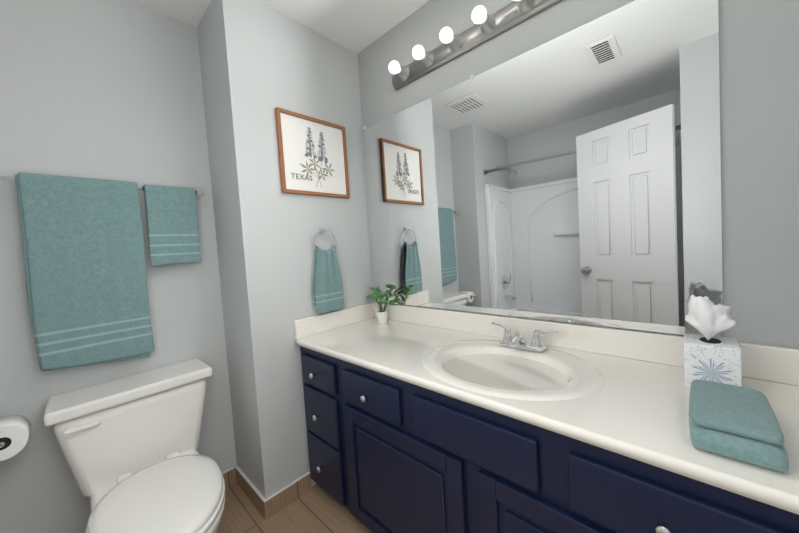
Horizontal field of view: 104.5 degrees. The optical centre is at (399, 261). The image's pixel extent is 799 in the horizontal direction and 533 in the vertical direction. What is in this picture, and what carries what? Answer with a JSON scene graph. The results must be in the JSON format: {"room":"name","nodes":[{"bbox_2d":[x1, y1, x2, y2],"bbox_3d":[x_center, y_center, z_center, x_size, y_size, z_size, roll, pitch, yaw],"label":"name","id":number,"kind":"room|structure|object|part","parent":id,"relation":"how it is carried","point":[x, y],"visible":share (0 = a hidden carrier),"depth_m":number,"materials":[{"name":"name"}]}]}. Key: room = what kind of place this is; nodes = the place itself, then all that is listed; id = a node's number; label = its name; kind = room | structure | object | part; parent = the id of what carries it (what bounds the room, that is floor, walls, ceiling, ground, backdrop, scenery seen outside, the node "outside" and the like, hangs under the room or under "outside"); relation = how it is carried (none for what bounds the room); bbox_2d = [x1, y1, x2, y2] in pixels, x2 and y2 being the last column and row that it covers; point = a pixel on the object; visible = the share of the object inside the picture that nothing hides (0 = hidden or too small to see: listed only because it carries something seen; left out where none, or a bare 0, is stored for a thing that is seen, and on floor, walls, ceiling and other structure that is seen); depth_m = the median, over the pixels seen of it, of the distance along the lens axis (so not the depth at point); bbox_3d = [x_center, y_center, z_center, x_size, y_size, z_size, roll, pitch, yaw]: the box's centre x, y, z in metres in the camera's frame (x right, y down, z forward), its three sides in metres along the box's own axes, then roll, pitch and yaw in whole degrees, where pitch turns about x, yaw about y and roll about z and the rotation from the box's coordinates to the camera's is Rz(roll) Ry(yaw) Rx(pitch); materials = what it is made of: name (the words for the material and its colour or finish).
{"room":"bathroom","nodes":[
{"label":"bathroom","id":0,"kind":"room"},
{"bbox_2d":[0,0,236,532],"bbox_3d":[-1.268,0.032,1.379,0.100,2.400,0.803,-1,4,43],"label":"wall","id":1,"kind":"structure","parent":0,"point":[105,89],"depth_m":1.30,"materials":[{"name":"grey paint"}]},
{"bbox_2d":[0,172,202,370],"bbox_3d":[-1.199,0.041,1.304,0.100,0.762,0.708,-1,4,43],"label":"towel rail","id":2,"kind":"object","parent":1,"relation":"attached to","point":[85,264],"visible":1,"depth_m":1.23,"materials":[{"name":"teal fabric"}]},
{"bbox_2d":[17,172,154,369],"bbox_3d":[-1.231,0.039,1.244,0.066,0.748,0.334,-1,4,43],"label":"towel","id":3,"kind":"object","parent":2,"relation":"hanging from","point":[82,238],"depth_m":1.21,"materials":[{"name":"teal fabric"}]},
{"bbox_2d":[143,184,201,266],"bbox_3d":[-1.050,-0.166,1.438,0.055,0.367,0.199,-1,4,43],"label":"hand towel","id":4,"kind":"object","parent":2,"relation":"hanging from","point":[171,212],"depth_m":1.42,"materials":[{"name":"teal fabric"}]},
{"bbox_2d":[222,466,311,519],"bbox_3d":[-1.007,1.179,1.284,0.377,0.089,1.214,-1,4,43],"label":"baseboard","id":5,"kind":"structure","parent":1,"relation":"attached to","point":[277,502],"depth_m":1.53,"materials":[{"name":"brown wood"}]},
{"bbox_2d":[131,0,428,53],"bbox_3d":[-0.445,-1.220,0.444,2.615,0.080,2.550,-1,4,43],"label":"ceiling","id":6,"kind":"structure","parent":0,"point":[356,26],"depth_m":1.54,"materials":[{"name":"white paint"}]},
{"bbox_2d":[197,0,373,498],"bbox_3d":[-0.597,-0.031,1.811,0.488,2.400,0.752,-1,4,43],"label":"wall","id":7,"kind":"structure","parent":0,"point":[259,63],"depth_m":1.52,"materials":[{"name":"grey paint"}]},
{"bbox_3d":[-0.445,-0.555,1.644,0.022,0.405,0.405,-1,4,43],"label":"picture frame","id":8,"kind":"part","parent":7,"relation":"part of","materials":[{"name":"white paper"}]},
{"bbox_2d":[312,227,344,313],"bbox_3d":[-0.393,0.041,1.661,0.054,0.453,0.175,-1,4,43],"label":"towel ring","id":9,"kind":"object","parent":7,"relation":"attached to","point":[327,290],"visible":0.98,"depth_m":1.64,"materials":[{"name":"teal fabric"}]},
{"bbox_2d":[218,483,372,532],"bbox_3d":[-0.289,1.237,0.559,2.615,0.050,2.550,-1,4,43],"label":"floor","id":10,"kind":"structure","parent":0,"point":[316,508],"depth_m":1.44,"materials":[{"name":"brown wood"}]},
{"bbox_2d":[43,358,224,532],"bbox_3d":[-0.890,0.859,1.137,0.752,0.727,0.510,-1,4,43],"label":"toilet","id":11,"kind":"object","parent":10,"relation":"on","point":[137,462],"visible":1,"depth_m":1.16,"materials":[{"name":"white ceramic"}]},
{"bbox_2d":[294,302,798,532],"bbox_3d":[0.300,0.702,1.170,1.718,0.885,0.570,-1,4,43],"label":"bathroom vanity","id":12,"kind":"object","parent":10,"relation":"on","point":[424,420],"visible":0.98,"depth_m":0.93,"materials":[{"name":"blue paint"}]},
{"bbox_2d":[366,286,394,323],"bbox_3d":[-0.115,0.247,1.776,0.175,0.208,0.143,-1,4,43],"label":"plant","id":13,"kind":"object","parent":12,"relation":"on","point":[378,295],"visible":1,"depth_m":1.75,"materials":[{"name":"green plant"}]},
{"bbox_2d":[491,321,558,352],"bbox_3d":[0.453,0.296,1.182,0.258,0.082,0.130,-1,4,43],"label":"faucet","id":14,"kind":"object","parent":12,"relation":"on","point":[517,343],"depth_m":1.18,"materials":[{"name":"silver metal"}]},
{"bbox_2d":[684,295,741,388],"bbox_3d":[0.828,0.210,0.825,0.104,0.249,0.105,-1,4,43],"label":"tissue box","id":15,"kind":"object","parent":12,"relation":"on","point":[709,355],"visible":1,"depth_m":0.80,"materials":[{"name":"white cardboard"}]},
{"bbox_2d":[689,379,788,472],"bbox_3d":[0.690,0.325,0.645,0.129,0.055,0.256,-1,4,43],"label":"folded towel","id":16,"kind":"object","parent":12,"relation":"on","point":[736,422],"visible":1,"depth_m":0.59,"materials":[{"name":"teal fabric"}]},
{"bbox_2d":[718,0,798,348],"bbox_3d":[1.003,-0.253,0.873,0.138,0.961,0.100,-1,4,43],"label":"wall","id":17,"kind":"structure","parent":0,"point":[759,85],"depth_m":0.83,"materials":[{"name":"grey paint"}]},
{"bbox_2d":[357,0,722,336],"bbox_3d":[0.377,-0.520,1.424,1.520,1.511,0.112,-1,4,43],"label":"mirror","id":18,"kind":"object","parent":17,"relation":"attached to","point":[573,176],"depth_m":1.17,"materials":[{"name":"clear glass"}]},
{"bbox_2d":[388,0,561,89],"bbox_3d":[0.399,-0.981,1.198,1.275,0.089,0.135,-1,4,43],"label":"sconce","id":19,"kind":"object","parent":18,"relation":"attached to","point":[484,28],"visible":1,"depth_m":1.33,"materials":[{"name":"silver metal"}]},
{"bbox_3d":[-1.751,0.096,0.671,0.365,2.400,0.895,-1,4,43],"label":"wall","id":20,"kind":"structure","parent":0,"visible":0},
{"bbox_2d":[0,415,30,460],"bbox_3d":[-1.326,0.589,1.028,0.163,0.110,0.126,-1,4,43],"label":"toilet paper roll","id":21,"kind":"object","parent":20,"relation":"attached to","point":[14,432],"visible":1,"depth_m":1.02,"materials":[{"name":"white paper"}]}
]}

